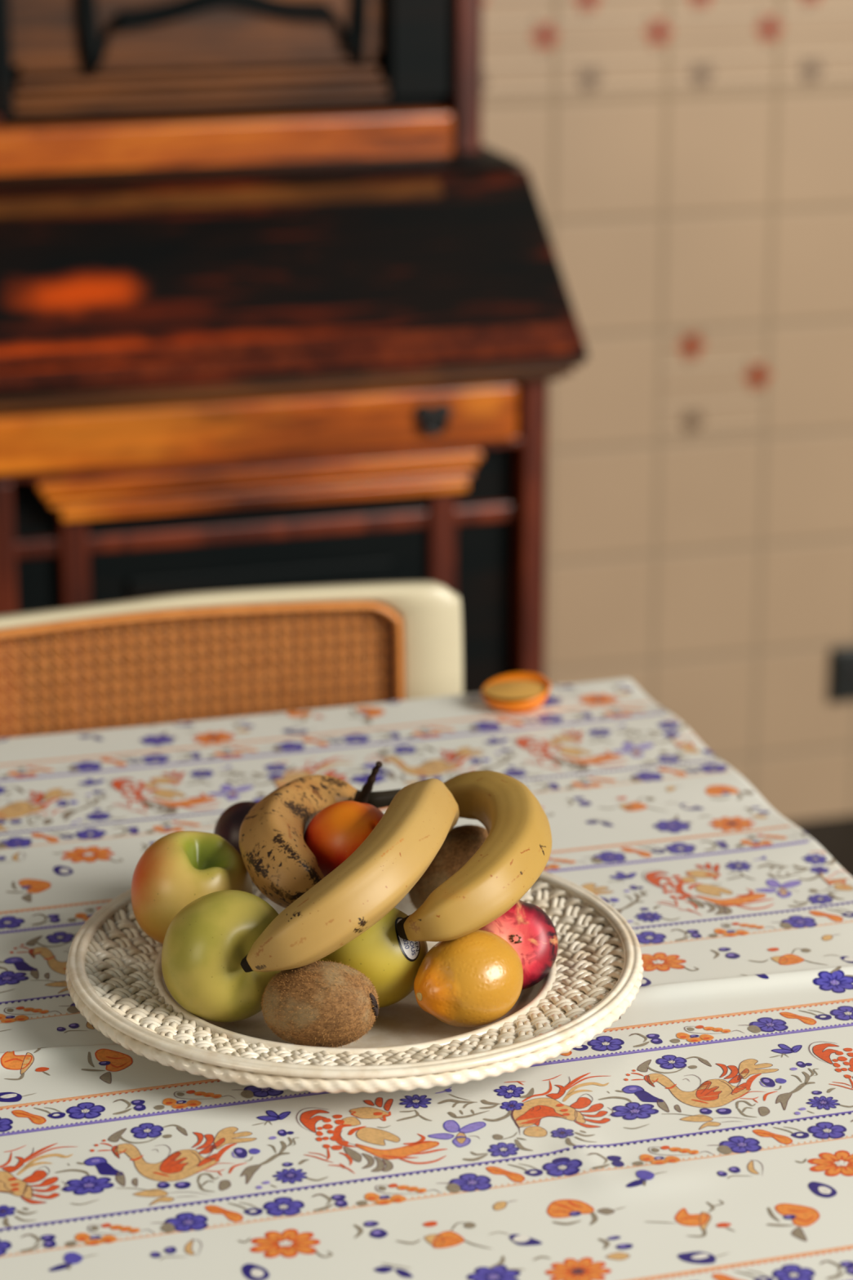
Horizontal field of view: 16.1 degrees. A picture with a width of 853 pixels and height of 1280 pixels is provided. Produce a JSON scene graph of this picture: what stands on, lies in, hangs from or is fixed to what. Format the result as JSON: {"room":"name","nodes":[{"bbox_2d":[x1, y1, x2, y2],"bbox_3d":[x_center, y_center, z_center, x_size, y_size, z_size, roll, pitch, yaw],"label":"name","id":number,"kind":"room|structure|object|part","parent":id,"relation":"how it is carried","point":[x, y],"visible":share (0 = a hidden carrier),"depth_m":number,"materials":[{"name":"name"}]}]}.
{"room":"dining room","nodes":[
{"label":"dining room","id":0,"kind":"room"},
{"bbox_2d":[481,0,852,822],"bbox_3d":[-0.441,-0.924,3.507,7.200,2.600,0.102,-5,18,-16],"label":"wall","id":1,"kind":"structure","parent":0,"point":[689,163],"depth_m":3.88,"materials":[{"name":"beige tile"}]},
{"bbox_2d":[829,645,852,702],"bbox_3d":[0.583,0.044,4.067,0.080,0.076,0.016,-5,18,-16],"label":"wall socket","id":2,"kind":"object","parent":1,"relation":"attached to","point":[842,657],"visible":1,"depth_m":4.05,"materials":[{"name":"plastic"}]},
{"bbox_2d":[791,815,852,876],"bbox_3d":[0.350,1.151,1.348,7.200,0.050,5.600,-5,18,-16],"label":"floor","id":3,"kind":"structure","parent":0,"point":[834,835],"depth_m":4.07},
{"bbox_2d":[0,580,462,737],"bbox_3d":[-0.167,0.420,2.248,0.536,0.806,0.482,-5,18,-16],"label":"dining chair","id":4,"kind":"object","parent":3,"relation":"on","point":[427,617],"visible":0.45,"depth_m":2.37,"materials":[{"name":"beige paint"}]},
{"bbox_2d":[0,0,587,737],"bbox_3d":[-0.474,-0.579,3.231,1.228,2.110,0.548,-5,18,-16],"label":"tall cabinet","id":5,"kind":"object","parent":3,"relation":"on","point":[277,309],"visible":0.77,"depth_m":3.25,"materials":[{"name":"red wood"}]},
{"bbox_3d":[-0.254,-1.060,3.226,0.422,0.870,0.010,-5,18,-16],"label":"panel","id":6,"kind":"part","parent":5,"relation":"part of","materials":[{"name":"brown wood"}]},
{"bbox_3d":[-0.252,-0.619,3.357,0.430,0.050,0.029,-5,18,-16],"label":"glazed door","id":7,"kind":"part","parent":5,"relation":"part of","materials":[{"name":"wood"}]},
{"bbox_3d":[-0.485,-0.529,3.301,1.066,0.060,0.042,-5,18,-16],"label":"hutch drawer","id":8,"kind":"part","parent":5,"relation":"part of","materials":[{"name":"brown wood"}]},
{"bbox_3d":[-0.178,0.100,3.313,0.435,0.565,0.018,-5,18,-16],"label":"door","id":9,"kind":"part","parent":5,"relation":"part of","materials":[{"name":"red wood"}]},
{"bbox_3d":[-0.175,-0.166,3.209,0.481,0.044,0.036,-5,18,-16],"label":"door moulding","id":10,"kind":"part","parent":5,"relation":"part of","materials":[{"name":"brown wood"}]},
{"bbox_3d":[-0.178,0.102,3.315,0.375,0.480,0.016,-5,18,-16],"label":"door panel","id":11,"kind":"part","parent":5,"relation":"part of","materials":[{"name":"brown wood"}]},
{"bbox_3d":[-0.179,-0.148,3.238,0.375,0.045,0.012,-5,18,-16],"label":"door rail","id":12,"kind":"part","parent":5,"relation":"part of","materials":[{"name":"brown wood"}]},
{"bbox_3d":[-0.417,-0.205,3.124,1.067,0.063,0.032,-5,18,-16],"label":"drawer","id":13,"kind":"part","parent":5,"relation":"part of","materials":[{"name":"brown wood"}]},
{"bbox_3d":[-0.470,-0.261,3.303,1.080,0.080,0.402,-5,18,-16],"label":"rail","id":14,"kind":"part","parent":5,"relation":"part of","materials":[{"name":"red wood"}]},
{"bbox_2d":[0,144,523,189],"bbox_3d":[-0.503,-0.522,3.343,1.184,0.003,0.300,-5,18,-16],"label":"shelf","id":15,"kind":"object","parent":5,"relation":"attached to","point":[304,165],"depth_m":3.33,"materials":[{"name":"brown wood"}]},
{"bbox_3d":[-0.435,-0.272,3.180,1.188,0.028,0.240,-5,18,-16],"label":"moulding","id":16,"kind":"part","parent":5,"relation":"part of","materials":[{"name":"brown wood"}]},
{"bbox_3d":[-0.447,-0.380,3.189,1.193,0.176,0.335,-5,18,-16],"label":"sloping lid","id":17,"kind":"part","parent":5,"relation":"part of","materials":[{"name":"red wood"}]},
{"bbox_3d":[0.008,-0.234,3.224,0.042,0.037,0.007,-5,18,-16],"label":"drawer pull","id":18,"kind":"part","parent":5,"relation":"part of","materials":[{"name":"metal"}]},
{"bbox_3d":[-0.167,0.665,1.563,1.128,0.748,1.567,-5,18,-16],"label":"dining table","id":19,"kind":"object","parent":3,"relation":"on","visible":0},
{"bbox_2d":[0,677,852,1279],"bbox_3d":[-0.167,0.422,1.486,1.174,0.255,1.613,-5,18,-16],"label":"tablecloth","id":20,"kind":"object","parent":19,"relation":"on","point":[706,1132],"visible":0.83,"depth_m":1.65,"materials":[{"name":"white fabric"}]},
{"bbox_2d":[65,871,644,1093],"bbox_3d":[-0.041,0.192,1.754,0.334,0.031,0.334,-7,19,-20],"label":"ceramic plate","id":21,"kind":"object","parent":20,"relation":"on","point":[115,980],"visible":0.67,"depth_m":1.68,"materials":[{"name":"beige ceramic"}]},
{"bbox_2d":[130,831,252,944],"bbox_3d":[-0.138,0.147,1.773,0.072,0.069,0.071,-5,18,-16],"label":"apple","id":22,"kind":"object","parent":21,"relation":"on","point":[179,868],"visible":0.68,"depth_m":1.75,"materials":[{"name":"food"}]},
{"bbox_2d":[161,889,280,1022],"bbox_3d":[-0.113,0.177,1.698,0.074,0.074,0.063,-11,20,-30],"label":"apple","id":23,"kind":"object","parent":21,"relation":"on","point":[205,944],"visible":0.75,"depth_m":1.67,"materials":[{"name":"food"}]},
{"bbox_2d":[213,800,257,855],"bbox_3d":[-0.104,0.123,1.863,0.054,0.052,0.053,-5,18,-16],"label":"plum","id":24,"kind":"object","parent":21,"relation":"on","point":[228,825],"visible":0.15,"depth_m":1.84,"materials":[{"name":"purple food"}]},
{"bbox_2d":[238,760,401,907],"bbox_3d":[-0.071,0.109,1.794,0.074,0.062,0.154,6,19,18],"label":"banana","id":25,"kind":"object","parent":21,"relation":"on","point":[276,855],"visible":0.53,"depth_m":1.75,"materials":[{"name":"food"}]},
{"bbox_3d":[-0.028,0.098,1.846,0.034,0.016,0.021,-5,18,-16],"label":"stem","id":26,"kind":"part","parent":25,"relation":"part of","materials":[{"name":"black food"}]},
{"bbox_2d":[260,960,379,1047],"bbox_3d":[-0.059,0.201,1.668,0.067,0.050,0.051,7,19,22],"label":"fruit","id":27,"kind":"object","parent":21,"relation":"on","point":[318,1003],"visible":0.98,"depth_m":1.65,"materials":[{"name":"brown food"}]},
{"bbox_2d":[240,777,459,972],"bbox_3d":[-0.028,0.130,1.711,0.077,0.073,0.188,9,20,26],"label":"banana","id":28,"kind":"object","parent":27,"relation":"on","point":[359,892],"visible":1,"depth_m":1.65,"materials":[{"name":"yellow food"}]},
{"bbox_2d":[303,800,383,876],"bbox_3d":[-0.046,0.121,1.779,0.054,0.056,0.056,-5,18,-16],"label":"nectarine","id":29,"kind":"object","parent":21,"relation":"on","point":[336,831],"visible":0.5,"depth_m":1.76,"materials":[{"name":"orange food"}]},
{"bbox_2d":[318,907,428,1008],"bbox_3d":[-0.035,0.176,1.715,0.070,0.067,0.070,-5,18,-16],"label":"apple","id":30,"kind":"object","parent":21,"relation":"on","point":[376,952],"visible":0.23,"depth_m":1.68,"materials":[{"name":"food"}]},
{"bbox_2d":[395,916,420,961],"bbox_3d":[-0.011,0.168,1.692,0.015,0.022,0.015,-5,18,-16],"label":"sticker","id":31,"kind":"object","parent":30,"relation":"attached to","point":[411,949],"visible":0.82,"depth_m":1.69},
{"bbox_2d":[407,823,488,909],"bbox_3d":[0.018,0.140,1.814,0.059,0.063,0.055,-5,18,-16],"label":"fruit","id":32,"kind":"object","parent":21,"relation":"on","point":[461,842],"visible":0.3,"depth_m":1.79,"materials":[{"name":"brown food"}]},
{"bbox_2d":[413,929,523,1027],"bbox_3d":[0.024,0.190,1.694,0.067,0.054,0.055,-5,18,-16],"label":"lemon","id":33,"kind":"object","parent":21,"relation":"on","point":[475,979],"visible":0.98,"depth_m":1.67,"materials":[{"name":"orange food"}]},
{"bbox_2d":[395,770,551,942],"bbox_3d":[0.028,0.118,1.750,0.089,0.053,0.192,0,18,1],"label":"banana","id":34,"kind":"object","parent":33,"relation":"on","point":[517,848],"visible":0.85,"depth_m":1.69,"materials":[{"name":"yellow food"}]},
{"bbox_2d":[479,899,558,990],"bbox_3d":[0.049,0.175,1.742,0.054,0.052,0.050,-5,18,-16],"label":"plum","id":35,"kind":"object","parent":21,"relation":"on","point":[529,930],"visible":0.56,"depth_m":1.73,"materials":[{"name":"red food"}]},
{"bbox_2d":[480,672,551,713],"bbox_3d":[0.067,0.040,2.253,0.054,0.018,0.048,-5,18,-16],"label":"dish","id":36,"kind":"object","parent":20,"relation":"on","point":[514,692],"visible":1,"depth_m":2.25,"materials":[{"name":"orange ceramic"}]}
]}

